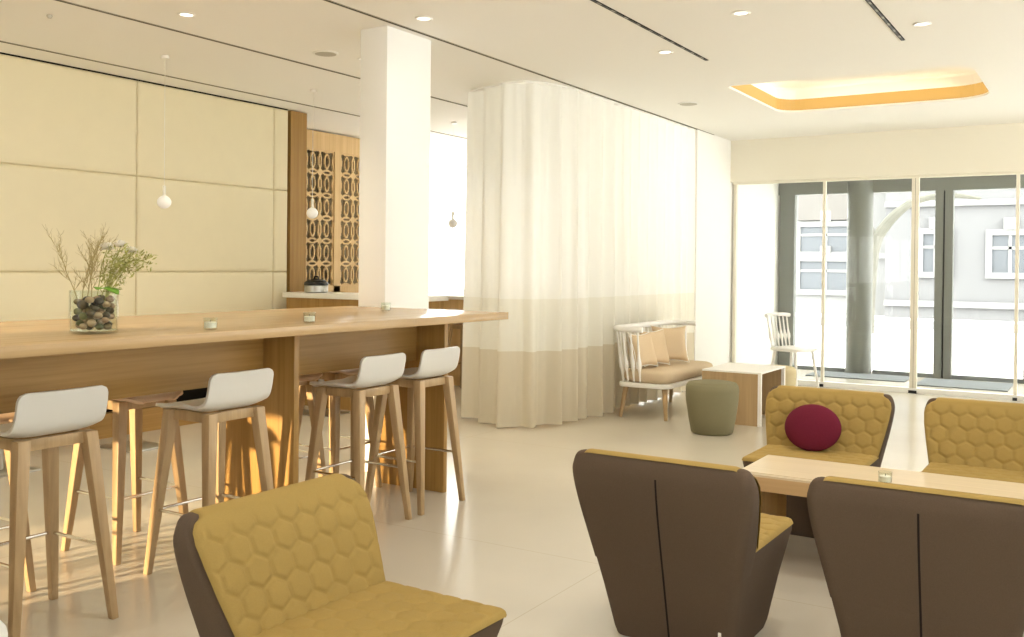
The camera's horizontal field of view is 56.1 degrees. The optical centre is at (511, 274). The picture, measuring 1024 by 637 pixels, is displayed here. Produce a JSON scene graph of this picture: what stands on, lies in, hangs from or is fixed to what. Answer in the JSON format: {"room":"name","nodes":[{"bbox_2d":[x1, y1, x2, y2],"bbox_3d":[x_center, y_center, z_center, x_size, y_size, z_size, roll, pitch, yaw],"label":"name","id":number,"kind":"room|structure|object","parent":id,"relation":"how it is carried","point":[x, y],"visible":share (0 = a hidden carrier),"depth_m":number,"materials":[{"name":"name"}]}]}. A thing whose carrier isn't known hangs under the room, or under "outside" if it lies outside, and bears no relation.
{"room":"hotel lounge","nodes":[
{"label":"hotel lounge","id":0,"kind":"room"},
{"bbox_2d":[0,52,306,321],"bbox_3d":[-4.967,-0.193,5.515,0.120,2.950,10.540,1,1,32],"label":"wall","id":1,"kind":"structure","parent":0,"point":[81,149],"depth_m":8.29,"materials":[{"name":"beige"}]},
{"bbox_2d":[306,129,359,292],"bbox_3d":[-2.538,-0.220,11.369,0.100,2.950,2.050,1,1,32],"label":"lattice screen","id":2,"kind":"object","parent":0,"point":[308,151],"depth_m":11.75,"materials":[{"name":"brown"}]},
{"bbox_2d":[358,26,430,471],"bbox_3d":[-0.802,-0.160,6.569,0.230,2.950,0.480,1,1,32],"label":"pillar","id":3,"kind":"structure","parent":0,"point":[395,67],"depth_m":6.40,"materials":[{"name":"white paint"}]},
{"bbox_2d":[0,0,1023,171],"bbox_3d":[0.337,-1.618,5.817,12.800,0.001,17.050,1,1,32],"label":"ceiling","id":4,"kind":"structure","parent":0,"point":[584,44],"depth_m":6.92,"materials":[{"name":"white paint"}]},
{"bbox_2d":[157,55,170,208],"bbox_3d":[-2.639,-1.080,7.293,0.103,1.159,0.103,1,1,32],"label":"pendant lamp","id":5,"kind":"object","parent":4,"relation":"hanging from","point":[163,201],"visible":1,"depth_m":7.28,"materials":[{"name":"white"}]},
{"bbox_2d":[177,12,195,17],"bbox_3d":[-2.054,-1.639,6.059,0.116,0.010,0.116,1,1,32],"label":"recessed light","id":6,"kind":"object","parent":4,"relation":"in","point":[182,14],"visible":1,"depth_m":6.05,"materials":[{"name":"beige"}]},
{"bbox_2d":[0,41,466,138],"bbox_3d":[-2.941,-1.667,7.997,0.026,0.005,14.500,1,1,32],"label":"ceiling vent","id":7,"kind":"object","parent":4,"relation":"in","point":[0,41],"visible":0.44,"depth_m":8.15,"materials":[{"name":"black"}]},
{"bbox_2d":[55,0,467,106],"bbox_3d":[-1.913,-1.648,7.065,0.026,0.005,14.000,1,1,32],"label":"ceiling vent","id":8,"kind":"object","parent":4,"relation":"in","point":[70,3],"visible":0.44,"depth_m":6.73,"materials":[{"name":"black"}]},
{"bbox_2d":[306,89,317,218],"bbox_3d":[-1.796,-1.084,8.653,0.103,1.159,0.103,1,1,32],"label":"pendant lamp","id":9,"kind":"object","parent":4,"relation":"hanging from","point":[312,213],"visible":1,"depth_m":8.63,"materials":[{"name":"glass"}]},
{"bbox_2d":[313,50,338,56],"bbox_3d":[-1.385,-1.641,7.138,0.190,0.012,0.190,1,1,32],"label":"ceiling speaker","id":10,"kind":"object","parent":4,"relation":"attached to","point":[324,53],"visible":1,"depth_m":7.11,"materials":[{"name":"white paint"}]},
{"bbox_2d":[315,52,335,56],"bbox_3d":[-1.385,-1.636,7.138,0.175,0.003,0.175,1,1,32],"label":"grille","id":11,"kind":"object","parent":10,"relation":"attached to","point":[324,54],"depth_m":7.13,"materials":[{"name":"beige"}]},
{"bbox_2d":[415,16,432,21],"bbox_3d":[-0.560,-1.624,6.097,0.116,0.010,0.116,1,1,32],"label":"recessed light","id":12,"kind":"object","parent":4,"relation":"in","point":[418,18],"visible":1,"depth_m":6.09,"materials":[{"name":"white paint"}]},
{"bbox_2d":[448,122,457,227],"bbox_3d":[-0.642,-1.089,10.514,0.103,1.159,0.103,1,1,32],"label":"pendant lamp","id":13,"kind":"object","parent":4,"relation":"hanging from","point":[452,223],"visible":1,"depth_m":10.50,"materials":[{"name":"glass"}]},
{"bbox_2d":[324,0,713,134],"bbox_3d":[-1.015,-1.629,5.838,0.026,0.005,12.860,1,1,32],"label":"ceiling vent","id":14,"kind":"object","parent":4,"relation":"in","point":[329,1],"visible":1,"depth_m":7.15,"materials":[{"name":"black"}]},
{"bbox_2d":[461,80,624,427],"bbox_3d":[0.456,-0.170,8.588,1.662,2.935,0.714,0,1,-24],"label":"curtain","id":15,"kind":"object","parent":4,"relation":"hanging from","point":[544,209],"visible":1,"depth_m":8.34,"materials":[{"name":"fabric"}]},
{"bbox_2d":[591,0,707,60],"bbox_3d":[0.434,-1.612,5.575,0.027,0.004,3.940,1,1,32],"label":"ceiling vent","id":16,"kind":"object","parent":4,"relation":"in","point":[594,1],"visible":1,"depth_m":6.29,"materials":[{"name":"black"}]},
{"bbox_2d":[622,105,694,405],"bbox_3d":[1.536,-0.172,10.031,0.132,2.935,1.810,1,1,33],"label":"curtain","id":17,"kind":"object","parent":4,"relation":"hanging from","point":[659,155],"visible":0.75,"depth_m":10.04,"materials":[{"name":"fabric"}]},
{"bbox_2d":[657,50,672,53],"bbox_3d":[1.115,-1.615,6.976,0.116,0.010,0.116,1,1,32],"label":"recessed light","id":18,"kind":"object","parent":4,"relation":"in","point":[661,51],"visible":1,"depth_m":6.97,"materials":[{"name":"beige"}]},
{"bbox_2d":[678,102,698,105],"bbox_3d":[1.684,-1.627,9.165,0.200,0.012,0.200,1,1,32],"label":"ceiling speaker","id":19,"kind":"object","parent":4,"relation":"attached to","point":[680,103],"visible":1,"depth_m":9.12,"materials":[{"name":"white paint"}]},
{"bbox_2d":[679,103,696,105],"bbox_3d":[1.684,-1.623,9.165,0.184,0.003,0.184,1,1,32],"label":"grille","id":20,"kind":"object","parent":19,"relation":"attached to","point":[682,104],"depth_m":9.16,"materials":[{"name":"beige"}]},
{"bbox_2d":[732,10,750,15],"bbox_3d":[1.406,-1.603,5.890,0.116,0.010,0.116,1,1,32],"label":"recessed light","id":21,"kind":"object","parent":4,"relation":"in","point":[740,12],"visible":1,"depth_m":5.88,"materials":[{"name":"beige"}]},
{"bbox_2d":[728,67,988,111],"bbox_3d":[3.108,-1.733,8.499,1.920,0.240,1.670,1,1,32],"label":"ceiling light recess","id":22,"kind":"object","parent":4,"relation":"attached to","point":[934,84],"visible":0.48,"depth_m":9.15,"materials":[{"name":"white paint"}]},
{"bbox_2d":[865,0,904,40],"bbox_3d":[1.621,-1.594,4.862,0.027,0.004,3.980,1,1,32],"label":"ceiling vent","id":23,"kind":"object","parent":4,"relation":"in","point":[869,2],"visible":1,"depth_m":6.00,"materials":[{"name":"black"}]},
{"bbox_2d":[913,21,931,26],"bbox_3d":[2.611,-1.592,6.107,0.116,0.010,0.116,1,1,32],"label":"recessed light","id":24,"kind":"object","parent":4,"relation":"in","point":[923,23],"visible":1,"depth_m":6.10,"materials":[{"name":"beige"}]},
{"bbox_2d":[0,369,1023,636],"bbox_3d":[0.307,1.392,5.843,12.800,0.120,17.050,1,1,32],"label":"floor","id":25,"kind":"structure","parent":0,"point":[518,542],"depth_m":4.94,"materials":[{"name":"beige stone"}]},
{"bbox_2d":[0,620,7,636],"bbox_3d":[-0.942,0.905,1.245,0.438,0.909,0.428,1,1,32],"label":"bar stool","id":26,"kind":"object","parent":25,"relation":"on","point":[3,629],"visible":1,"depth_m":1.29,"materials":[{"name":"white plastic"}]},
{"bbox_2d":[0,412,35,592],"bbox_3d":[-2.267,0.869,3.938,0.438,0.909,0.428,1,1,32],"label":"bar stool","id":27,"kind":"object","parent":25,"relation":"on","point":[29,575],"visible":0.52,"depth_m":4.00,"materials":[{"name":"brown wood"}]},
{"bbox_2d":[0,449,40,477],"bbox_3d":[-3.367,0.926,6.303,0.440,0.730,0.400,1,1,32],"label":"pedestal table","id":28,"kind":"object","parent":25,"relation":"on","point":[3,468],"visible":0.22,"depth_m":6.29,"materials":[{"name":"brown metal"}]},
{"bbox_2d":[0,385,118,636],"bbox_3d":[-1.819,0.876,3.654,0.438,0.909,0.428,1,1,32],"label":"bar stool","id":29,"kind":"object","parent":25,"relation":"on","point":[47,421],"visible":1,"depth_m":3.60,"materials":[{"name":"brown wood"}]},
{"bbox_2d":[4,387,207,454],"bbox_3d":[-4.529,1.055,5.665,0.420,0.460,8.450,1,1,32],"label":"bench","id":30,"kind":"object","parent":25,"relation":"on","point":[152,416],"visible":0.02,"depth_m":7.87,"materials":[{"name":"brown wood"}]},
{"bbox_2d":[61,391,188,564],"bbox_3d":[-1.852,0.867,4.645,0.438,0.909,0.428,1,1,32],"label":"bar stool","id":31,"kind":"object","parent":25,"relation":"on","point":[135,405],"visible":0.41,"depth_m":4.58,"materials":[{"name":"brown wood"}]},
{"bbox_2d":[100,440,158,452],"bbox_3d":[-2.824,0.924,7.178,0.440,0.730,0.400,1,1,32],"label":"pedestal table","id":32,"kind":"object","parent":25,"relation":"on","point":[146,445],"visible":0.04,"depth_m":7.14,"materials":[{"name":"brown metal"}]},
{"bbox_2d":[143,368,273,574],"bbox_3d":[-1.347,0.875,4.320,0.438,0.909,0.428,1,1,32],"label":"bar stool","id":33,"kind":"object","parent":25,"relation":"on","point":[229,396],"visible":0.96,"depth_m":4.24,"materials":[{"name":"brown wood"}]},
{"bbox_2d":[0,306,507,500],"bbox_3d":[-1.615,0.775,4.474,1.260,1.100,4.000,1,1,32],"label":"bar table","id":34,"kind":"object","parent":25,"relation":"on","point":[160,353],"visible":0.66,"depth_m":4.75,"materials":[{"name":"brown wood"}]},
{"bbox_2d":[69,290,118,333],"bbox_3d":[-1.647,0.146,3.781,0.180,0.168,0.180,1,1,32],"label":"glass vase","id":35,"kind":"object","parent":34,"relation":"on","point":[69,290],"visible":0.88,"depth_m":3.78,"materials":[{"name":"glass"}]},
{"bbox_2d":[79,323,86,328],"bbox_3d":[-1.663,0.201,3.721,0.032,0.025,0.031,1,1,32],"label":"pebble","id":36,"kind":"object","parent":35,"relation":"in","point":[82,325],"visible":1,"depth_m":3.71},
{"bbox_2d":[78,312,87,319],"bbox_3d":[-1.662,0.161,3.719,0.035,0.030,0.032,1,1,32],"label":"pebble","id":37,"kind":"object","parent":36,"relation":"on","point":[82,316],"visible":1,"depth_m":3.71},
{"bbox_2d":[77,300,88,308],"bbox_3d":[-1.667,0.117,3.728,0.042,0.038,0.044,1,1,32],"label":"pebble","id":38,"kind":"object","parent":35,"relation":"in","point":[81,304],"visible":1,"depth_m":3.71,"materials":[{"name":"stone"}]},
{"bbox_2d":[85,296,94,302],"bbox_3d":[-1.638,0.098,3.724,0.035,0.026,0.036,1,1,32],"label":"pebble","id":39,"kind":"object","parent":35,"relation":"in","point":[89,299],"visible":1,"depth_m":3.71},
{"bbox_2d":[87,319,96,326],"bbox_3d":[-1.629,0.188,3.721,0.035,0.031,0.037,1,1,32],"label":"pebble","id":40,"kind":"object","parent":35,"relation":"in","point":[91,323],"visible":1,"depth_m":3.71,"materials":[{"name":"stone"}]},
{"bbox_2d":[86,310,94,316],"bbox_3d":[-1.633,0.152,3.717,0.031,0.027,0.030,1,1,32],"label":"pebble","id":41,"kind":"object","parent":40,"relation":"on","point":[90,313],"visible":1,"depth_m":3.71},
{"bbox_2d":[94,297,103,304],"bbox_3d":[-1.606,0.104,3.733,0.036,0.031,0.034,1,1,32],"label":"pebble","id":42,"kind":"object","parent":35,"relation":"in","point":[98,301],"visible":1,"depth_m":3.72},
{"bbox_2d":[95,323,103,329],"bbox_3d":[-1.608,0.204,3.743,0.034,0.026,0.031,1,1,32],"label":"pebble","id":43,"kind":"object","parent":35,"relation":"in","point":[99,326],"visible":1,"depth_m":3.73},
{"bbox_2d":[93,312,102,318],"bbox_3d":[-1.617,0.161,3.744,0.039,0.029,0.039,1,1,32],"label":"pebble","id":44,"kind":"object","parent":43,"relation":"on","point":[97,315],"visible":0.99,"depth_m":3.73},
{"bbox_2d":[91,304,99,310],"bbox_3d":[-1.623,0.129,3.737,0.032,0.026,0.031,1,1,32],"label":"pebble","id":45,"kind":"object","parent":44,"relation":"on","point":[94,307],"visible":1,"depth_m":3.73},
{"bbox_2d":[94,286,118,294],"bbox_3d":[-1.578,0.063,3.737,0.101,0.033,0.020,0,1,-43],"label":"broad leaf","id":46,"kind":"object","parent":35,"relation":"on","point":[108,288],"visible":1,"depth_m":3.74,"materials":[{"name":"green"}]},
{"bbox_2d":[102,312,110,317],"bbox_3d":[-1.593,0.159,3.771,0.032,0.028,0.031,1,1,32],"label":"pebble","id":47,"kind":"object","parent":35,"relation":"in","point":[105,314],"visible":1,"depth_m":3.76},
{"bbox_2d":[102,301,110,306],"bbox_3d":[-1.589,0.117,3.760,0.032,0.025,0.032,1,1,32],"label":"pebble","id":48,"kind":"object","parent":47,"relation":"on","point":[106,303],"visible":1,"depth_m":3.75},
{"bbox_2d":[104,324,111,329],"bbox_3d":[-1.585,0.205,3.763,0.033,0.025,0.032,1,1,32],"label":"pebble","id":49,"kind":"object","parent":35,"relation":"in","point":[106,326],"visible":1,"depth_m":3.75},
{"bbox_2d":[106,307,113,313],"bbox_3d":[-1.588,0.143,3.792,0.031,0.027,0.032,1,1,32],"label":"pebble","id":50,"kind":"object","parent":35,"relation":"in","point":[110,310],"visible":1,"depth_m":3.78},
{"bbox_2d":[105,295,114,302],"bbox_3d":[-1.589,0.097,3.793,0.035,0.029,0.036,1,1,32],"label":"pebble","id":51,"kind":"object","parent":50,"relation":"on","point":[109,298],"visible":0.98,"depth_m":3.78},
{"bbox_2d":[101,240,128,295],"bbox_3d":[-1.573,-0.027,3.829,0.071,0.227,0.107,1,1,32],"label":"flower","id":52,"kind":"object","parent":35,"relation":"in","point":[119,243],"visible":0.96,"depth_m":3.83,"materials":[{"name":"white plant"}]},
{"bbox_3d":[-1.617,0.188,3.777,0.031,0.027,0.030,1,1,32],"label":"pebble","id":53,"kind":"object","parent":35,"relation":"in","visible":0},
{"bbox_3d":[-1.620,0.147,3.778,0.032,0.027,0.033,1,1,32],"label":"pebble","id":54,"kind":"object","parent":53,"relation":"on","visible":0},
{"bbox_3d":[-1.611,0.116,3.787,0.032,0.025,0.031,1,1,32],"label":"pebble","id":55,"kind":"object","parent":54,"relation":"on","visible":0},
{"bbox_2d":[93,243,157,307],"bbox_3d":[-1.544,0.003,3.865,0.146,0.258,0.298,1,1,32],"label":"flower sprig","id":56,"kind":"object","parent":55,"relation":"on","point":[117,265],"visible":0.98,"depth_m":3.82,"materials":[{"name":"plant"}]},
{"bbox_3d":[-1.599,0.196,3.801,0.035,0.026,0.031,1,1,32],"label":"pebble","id":57,"kind":"object","parent":35,"relation":"in","visible":0},
{"bbox_3d":[-1.594,0.165,3.813,0.034,0.027,0.032,1,1,32],"label":"pebble","id":58,"kind":"object","parent":57,"relation":"on","visible":0},
{"bbox_3d":[-1.595,0.125,3.819,0.035,0.027,0.031,1,1,32],"label":"pebble","id":59,"kind":"object","parent":58,"relation":"on","visible":0},
{"bbox_3d":[-1.608,0.097,3.824,0.035,0.027,0.035,1,1,32],"label":"pebble","id":60,"kind":"object","parent":59,"relation":"on","visible":0},
{"bbox_2d":[108,246,138,294],"bbox_3d":[-1.575,-0.004,3.879,0.141,0.226,0.068,0,1,-29],"label":"flower","id":61,"kind":"object","parent":60,"relation":"on","point":[129,247],"visible":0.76,"depth_m":3.88,"materials":[{"name":"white plant"}]},
{"bbox_3d":[-1.657,0.195,3.796,0.031,0.027,0.032,1,1,32],"label":"pebble","id":62,"kind":"object","parent":35,"relation":"in","visible":0},
{"bbox_3d":[-1.650,0.148,3.796,0.038,0.033,0.035,1,1,32],"label":"pebble","id":63,"kind":"object","parent":62,"relation":"on","visible":0},
{"bbox_3d":[-1.648,0.109,3.791,0.032,0.026,0.031,1,1,32],"label":"pebble","id":64,"kind":"object","parent":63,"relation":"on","visible":0},
{"bbox_2d":[97,242,113,295],"bbox_3d":[-1.603,-0.017,3.807,0.073,0.226,0.071,1,1,32],"label":"flower","id":65,"kind":"object","parent":64,"relation":"on","point":[104,246],"visible":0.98,"depth_m":3.79,"materials":[{"name":"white plant"}]},
{"bbox_2d":[204,320,217,328],"bbox_3d":[-1.267,0.207,4.034,0.060,0.051,0.060,1,1,32],"label":"votive candle","id":66,"kind":"object","parent":34,"relation":"on","point":[210,324],"visible":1,"depth_m":4.01,"materials":[{"name":"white glass"}]},
{"bbox_2d":[0,306,507,358],"bbox_3d":[-1.610,0.246,4.470,1.260,0.043,4.000,1,1,32],"label":"countertop","id":67,"kind":"structure","parent":34,"relation":"on","point":[26,338],"depth_m":4.32,"materials":[{"name":"brown wood"}]},
{"bbox_2d":[303,312,315,322],"bbox_3d":[-0.963,0.205,4.563,0.060,0.051,0.060,1,1,32],"label":"votive candle","id":68,"kind":"object","parent":34,"relation":"on","point":[309,318],"visible":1,"depth_m":4.55,"materials":[{"name":"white glass"}]},
{"bbox_2d":[381,303,390,310],"bbox_3d":[-0.766,0.196,5.829,0.060,0.051,0.060,1,1,32],"label":"votive candle","id":69,"kind":"object","parent":34,"relation":"on","point":[383,307],"visible":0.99,"depth_m":5.81,"materials":[{"name":"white glass"}]},
{"bbox_2d":[299,373,325,476],"bbox_3d":[-1.336,0.865,5.478,0.438,0.909,0.428,1,1,32],"label":"bar stool","id":70,"kind":"object","parent":25,"relation":"on","point":[305,380],"visible":0.16,"depth_m":5.51,"materials":[{"name":"brown wood"}]},
{"bbox_2d":[303,379,349,417],"bbox_3d":[-1.765,0.920,8.886,0.440,0.730,0.400,1,1,32],"label":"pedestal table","id":71,"kind":"object","parent":25,"relation":"on","point":[305,412],"visible":0.19,"depth_m":8.86,"materials":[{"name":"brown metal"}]},
{"bbox_2d":[173,473,506,636],"bbox_3d":[-0.454,0.998,2.691,0.691,0.709,0.690,1,1,32],"label":"lounge chair","id":72,"kind":"object","parent":25,"relation":"on","point":[300,559],"visible":1,"depth_m":2.69,"materials":[{"name":"yellow"}]},
{"bbox_2d":[299,368,381,487],"bbox_3d":[-1.083,0.864,5.886,0.438,0.909,0.428,1,1,32],"label":"bar stool","id":73,"kind":"object","parent":25,"relation":"on","point":[334,448],"visible":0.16,"depth_m":5.74,"materials":[{"name":"brown wood"}]},
{"bbox_2d":[305,353,411,519],"bbox_3d":[-0.836,0.872,5.145,0.438,0.909,0.428,1,1,32],"label":"bar stool","id":74,"kind":"object","parent":25,"relation":"on","point":[375,372],"visible":1,"depth_m":5.07,"materials":[{"name":"brown wood"}]},
{"bbox_2d":[282,292,448,410],"bbox_3d":[-1.436,0.735,9.241,1.680,1.100,0.470,1,1,32],"label":"counter","id":75,"kind":"object","parent":25,"relation":"on","point":[294,299],"depth_m":9.20,"materials":[{"name":"brown wood"}]},
{"bbox_2d":[304,276,328,292],"bbox_3d":[-1.928,0.096,9.456,0.240,0.164,0.240,1,1,32],"label":"serving warmer","id":76,"kind":"object","parent":75,"relation":"on","point":[313,285],"visible":1,"depth_m":9.37,"materials":[{"name":"silver metal"}]},
{"bbox_2d":[282,292,448,301],"bbox_3d":[-1.431,0.210,9.236,1.680,0.050,0.470,1,1,32],"label":"countertop","id":77,"kind":"structure","parent":75,"relation":"on","point":[329,295],"depth_m":9.18,"materials":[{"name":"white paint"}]},
{"bbox_2d":[365,346,464,515],"bbox_3d":[-0.567,0.871,5.578,0.438,0.909,0.428,1,1,32],"label":"bar stool","id":78,"kind":"object","parent":25,"relation":"on","point":[434,363],"visible":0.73,"depth_m":5.50,"materials":[{"name":"brown wood"}]},
{"bbox_2d":[429,294,463,385],"bbox_3d":[-0.164,0.767,11.046,3.340,1.030,0.560,1,1,32],"label":"counter","id":79,"kind":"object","parent":25,"relation":"on","point":[455,301],"depth_m":11.05,"materials":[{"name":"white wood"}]},
{"bbox_2d":[429,294,463,299],"bbox_3d":[-0.159,0.272,11.042,3.340,0.040,0.560,1,1,32],"label":"countertop","id":80,"kind":"structure","parent":79,"relation":"on","point":[451,296],"depth_m":11.06,"materials":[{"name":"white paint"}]},
{"bbox_2d":[445,309,462,387],"bbox_3d":[-0.491,0.829,10.578,0.428,0.909,0.438,1,1,32],"label":"table","id":81,"kind":"object","parent":25,"relation":"on","point":[451,327],"visible":0.16,"depth_m":10.53,"materials":[{"name":"brown wood"}]},
{"bbox_2d":[614,320,701,420],"bbox_3d":[1.481,0.896,9.274,0.583,0.843,1.410,1,1,32],"label":"settee","id":82,"kind":"object","parent":25,"relation":"on","point":[625,361],"visible":0.62,"depth_m":8.84,"materials":[{"name":"white paint"}]},
{"bbox_2d":[624,360,712,383],"bbox_3d":[1.524,0.930,9.247,0.470,0.115,1.230,1,1,32],"label":"seat cushion","id":83,"kind":"object","parent":82,"relation":"on","point":[677,371],"visible":0.8,"depth_m":8.86,"materials":[{"name":"fabric"}]},
{"bbox_2d":[628,332,657,368],"bbox_3d":[1.219,0.703,8.929,0.152,0.322,0.340,1,1,42],"label":"cushion","id":84,"kind":"object","parent":83,"relation":"on","point":[647,352],"visible":0.8,"depth_m":8.88,"materials":[{"name":"beige fabric"}]},
{"bbox_2d":[639,329,669,366],"bbox_3d":[1.351,0.694,9.142,0.358,0.345,0.157,0,1,-39],"label":"cushion","id":85,"kind":"object","parent":83,"relation":"on","point":[658,337],"visible":0.65,"depth_m":9.12,"materials":[{"name":"beige fabric"}]},
{"bbox_2d":[650,325,689,362],"bbox_3d":[1.555,0.684,9.462,0.378,0.364,0.168,0,1,-11],"label":"cushion","id":86,"kind":"object","parent":83,"relation":"on","point":[675,336],"visible":0.6,"depth_m":9.42,"materials":[{"name":"beige fabric"}]},
{"bbox_2d":[573,449,792,636],"bbox_3d":[0.684,1.001,3.661,0.690,0.709,0.691,1,1,32],"label":"lounge chair","id":87,"kind":"object","parent":25,"relation":"on","point":[682,548],"visible":1,"depth_m":3.41,"materials":[{"name":"brown fabric"}]},
{"bbox_2d":[686,379,738,435],"bbox_3d":[1.677,1.110,8.046,0.440,0.434,0.440,1,1,32],"label":"pouf","id":88,"kind":"object","parent":25,"relation":"on","point":[712,404],"visible":1,"depth_m":7.88,"materials":[{"name":"green fabric"}]},
{"bbox_2d":[702,363,784,426],"bbox_3d":[2.135,1.089,8.822,0.540,0.470,0.740,1,1,32],"label":"side table","id":89,"kind":"object","parent":25,"relation":"on","point":[754,381],"visible":0.64,"depth_m":8.48,"materials":[{"name":"white paint"}]},
{"bbox_2d":[777,365,796,385],"bbox_3d":[2.607,1.111,9.470,0.380,0.424,0.380,1,1,32],"label":"pouf","id":90,"kind":"object","parent":25,"relation":"on","point":[790,372],"visible":0.27,"depth_m":9.31,"materials":[{"name":"fabric"}]},
{"bbox_2d":[764,312,818,387],"bbox_3d":[3.194,0.880,10.979,0.432,0.876,0.486,0,1,-36],"label":"spindle chair","id":91,"kind":"object","parent":25,"relation":"on","point":[792,349],"visible":0.98,"depth_m":11.01,"materials":[{"name":"white paint"}]},
{"bbox_2d":[742,385,894,537],"bbox_3d":[1.621,0.997,5.134,0.690,0.709,0.691,1,1,32],"label":"lounge chair","id":92,"kind":"object","parent":25,"relation":"on","point":[866,418],"visible":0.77,"depth_m":5.19,"materials":[{"name":"yellow"}]},
{"bbox_2d":[785,404,841,450],"bbox_3d":[1.628,0.829,5.199,0.299,0.246,0.134,1,1,23],"label":"round cushion","id":93,"kind":"object","parent":92,"relation":"on","point":[810,427],"visible":1,"depth_m":5.16,"materials":[{"name":"fabric"}]},
{"bbox_2d":[805,370,908,381],"bbox_3d":[4.477,1.310,12.377,1.200,0.011,0.650,1,1,32],"label":"entrance mat","id":94,"kind":"object","parent":25,"relation":"on","point":[878,377],"visible":0.86,"depth_m":12.31,"materials":[{"name":"grey"}]},
{"bbox_2d":[742,455,1023,516],"bbox_3d":[1.751,1.140,4.295,1.384,0.440,0.504,1,1,32],"label":"table","id":95,"kind":"object","parent":25,"relation":"on","point":[777,477],"visible":0.51,"depth_m":4.38,"materials":[{"name":"brown wood"}]},
{"bbox_2d":[879,472,892,482],"bbox_3d":[1.645,0.894,4.230,0.060,0.051,0.060,1,1,32],"label":"votive candle","id":96,"kind":"object","parent":95,"relation":"on","point":[885,478],"visible":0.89,"depth_m":4.21,"materials":[{"name":"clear glass"}]},
{"bbox_2d":[807,476,1023,636],"bbox_3d":[1.422,1.012,3.233,0.690,0.709,0.691,1,1,32],"label":"lounge chair","id":97,"kind":"object","parent":25,"relation":"on","point":[897,560],"visible":1,"depth_m":2.97,"materials":[{"name":"brown"}]},
{"bbox_2d":[917,378,1012,391],"bbox_3d":[5.460,1.327,11.591,1.000,0.011,0.850,1,1,32],"label":"entrance mat","id":98,"kind":"object","parent":25,"relation":"on","point":[933,382],"visible":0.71,"depth_m":11.53,"materials":[{"name":"grey"}]},
{"bbox_2d":[922,397,1023,483],"bbox_3d":[2.331,1.008,4.676,0.690,0.709,0.691,1,1,32],"label":"lounge chair","id":99,"kind":"object","parent":25,"relation":"on","point":[981,439],"visible":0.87,"depth_m":4.86,"materials":[{"name":"yellow"}]},
{"bbox_2d":[694,129,732,365],"bbox_3d":[2.341,-0.171,11.438,0.160,2.950,1.230,1,1,32],"label":"wall","id":100,"kind":"structure","parent":0,"point":[713,186],"depth_m":11.34,"materials":[{"name":"white paint"}]},
{"bbox_2d":[731,183,779,364],"bbox_3d":[3.186,-0.174,12.744,0.220,2.950,1.880,1,1,32],"label":"wall","id":101,"kind":"structure","parent":0,"point":[758,204],"depth_m":12.56,"materials":[{"name":"white paint"}]},
{"bbox_2d":[778,174,1023,383],"bbox_3d":[6.824,-0.127,11.476,7.300,2.950,0.120,1,1,32],"label":"window frame","id":102,"kind":"structure","parent":101,"relation":"in","point":[945,188],"depth_m":12.28,"materials":[{"name":"grey"}]},
{"bbox_2d":[845,180,873,373],"bbox_3d":[4.637,-0.045,12.809,0.330,2.720,0.330,1,1,32],"label":"column","id":103,"kind":"structure","parent":0,"point":[860,195],"depth_m":12.67,"materials":[{"name":"grey"}]},
{"bbox_2d":[730,123,1023,182],"bbox_3d":[5.867,-1.343,9.960,7.360,0.510,0.180,1,1,32],"label":"wall","id":104,"kind":"structure","parent":0,"point":[995,147],"depth_m":10.89,"materials":[{"name":"beige paint"}]},
{"bbox_2d":[732,171,1023,400],"bbox_3d":[5.856,0.132,9.969,7.350,2.440,0.105,1,1,32],"label":"window frame","id":105,"kind":"structure","parent":104,"relation":"in","point":[912,388],"depth_m":10.78,"materials":[{"name":"beige paint"}]},
{"bbox_3d":[-1.286,0.767,14.361,0.100,0.950,4.150,1,1,32],"label":"wall","id":106,"kind":"structure","parent":0,"visible":0},
{"bbox_2d":[429,160,465,293],"bbox_3d":[-1.295,-0.708,14.309,0.060,2.000,4.040,1,1,32],"label":"window","id":107,"kind":"structure","parent":106,"relation":"in","point":[451,184],"depth_m":14.85,"materials":[{"name":"white paint"}]},
{"label":"outside","id":108,"kind":"structure","parent":0,"visible":0},
{"bbox_2d":[796,316,1023,332],"bbox_3d":[13.873,1.333,22.406,80.000,0.020,3.700,1,1,32],"label":"road","id":109,"kind":"structure","parent":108,"point":[882,323],"depth_m":24.32,"materials":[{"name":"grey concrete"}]},
{"bbox_3d":[-1.668,0.100,3.769,0.037,0.030,0.036,1,1,32],"label":"pebble","id":110,"kind":"object","parent":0,"visible":0},
{"bbox_2d":[43,223,117,298],"bbox_3d":[-1.692,-0.054,3.765,0.271,0.309,0.179,0,1,-31],"label":"twig spray","id":111,"kind":"object","parent":110,"relation":"on","point":[97,246],"visible":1,"depth_m":3.77,"materials":[{"name":"plant"}]},
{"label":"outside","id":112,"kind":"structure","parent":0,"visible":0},
{"bbox_2d":[429,285,1023,378],"bbox_3d":[19.392,1.411,31.309,80.000,0.180,46.350,1,1,32],"label":"street","id":113,"kind":"structure","parent":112,"point":[975,353],"depth_m":17.30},
{"bbox_2d":[796,193,885,315],"bbox_3d":[8.697,-4.315,34.509,10.300,11.000,6.160,1,1,32],"label":"building","id":114,"kind":"structure","parent":113,"relation":"on","point":[809,207],"depth_m":30.25,"materials":[{"name":"paint"}]},
{"bbox_2d":[798,194,846,220],"bbox_3d":[9.901,-2.115,30.243,1.700,0.800,0.150,1,1,32],"label":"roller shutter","id":115,"kind":"object","parent":114,"relation":"hanging from","point":[810,207],"depth_m":30.25,"materials":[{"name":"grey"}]},
{"bbox_2d":[872,193,980,333],"bbox_3d":[9.023,-0.988,20.289,3.574,4.612,0.361,1,1,32],"label":"arch","id":116,"kind":"object","parent":113,"relation":"on","point":[886,224],"visible":0.35,"depth_m":20.78,"materials":[{"name":"grey"}]},
{"bbox_2d":[884,189,1023,321],"bbox_3d":[20.959,-4.115,25.729,19.600,11.000,6.160,1,1,32],"label":"apartment building","id":117,"kind":"structure","parent":113,"relation":"on","point":[985,228],"depth_m":27.26,"materials":[{"name":"grey paint"}]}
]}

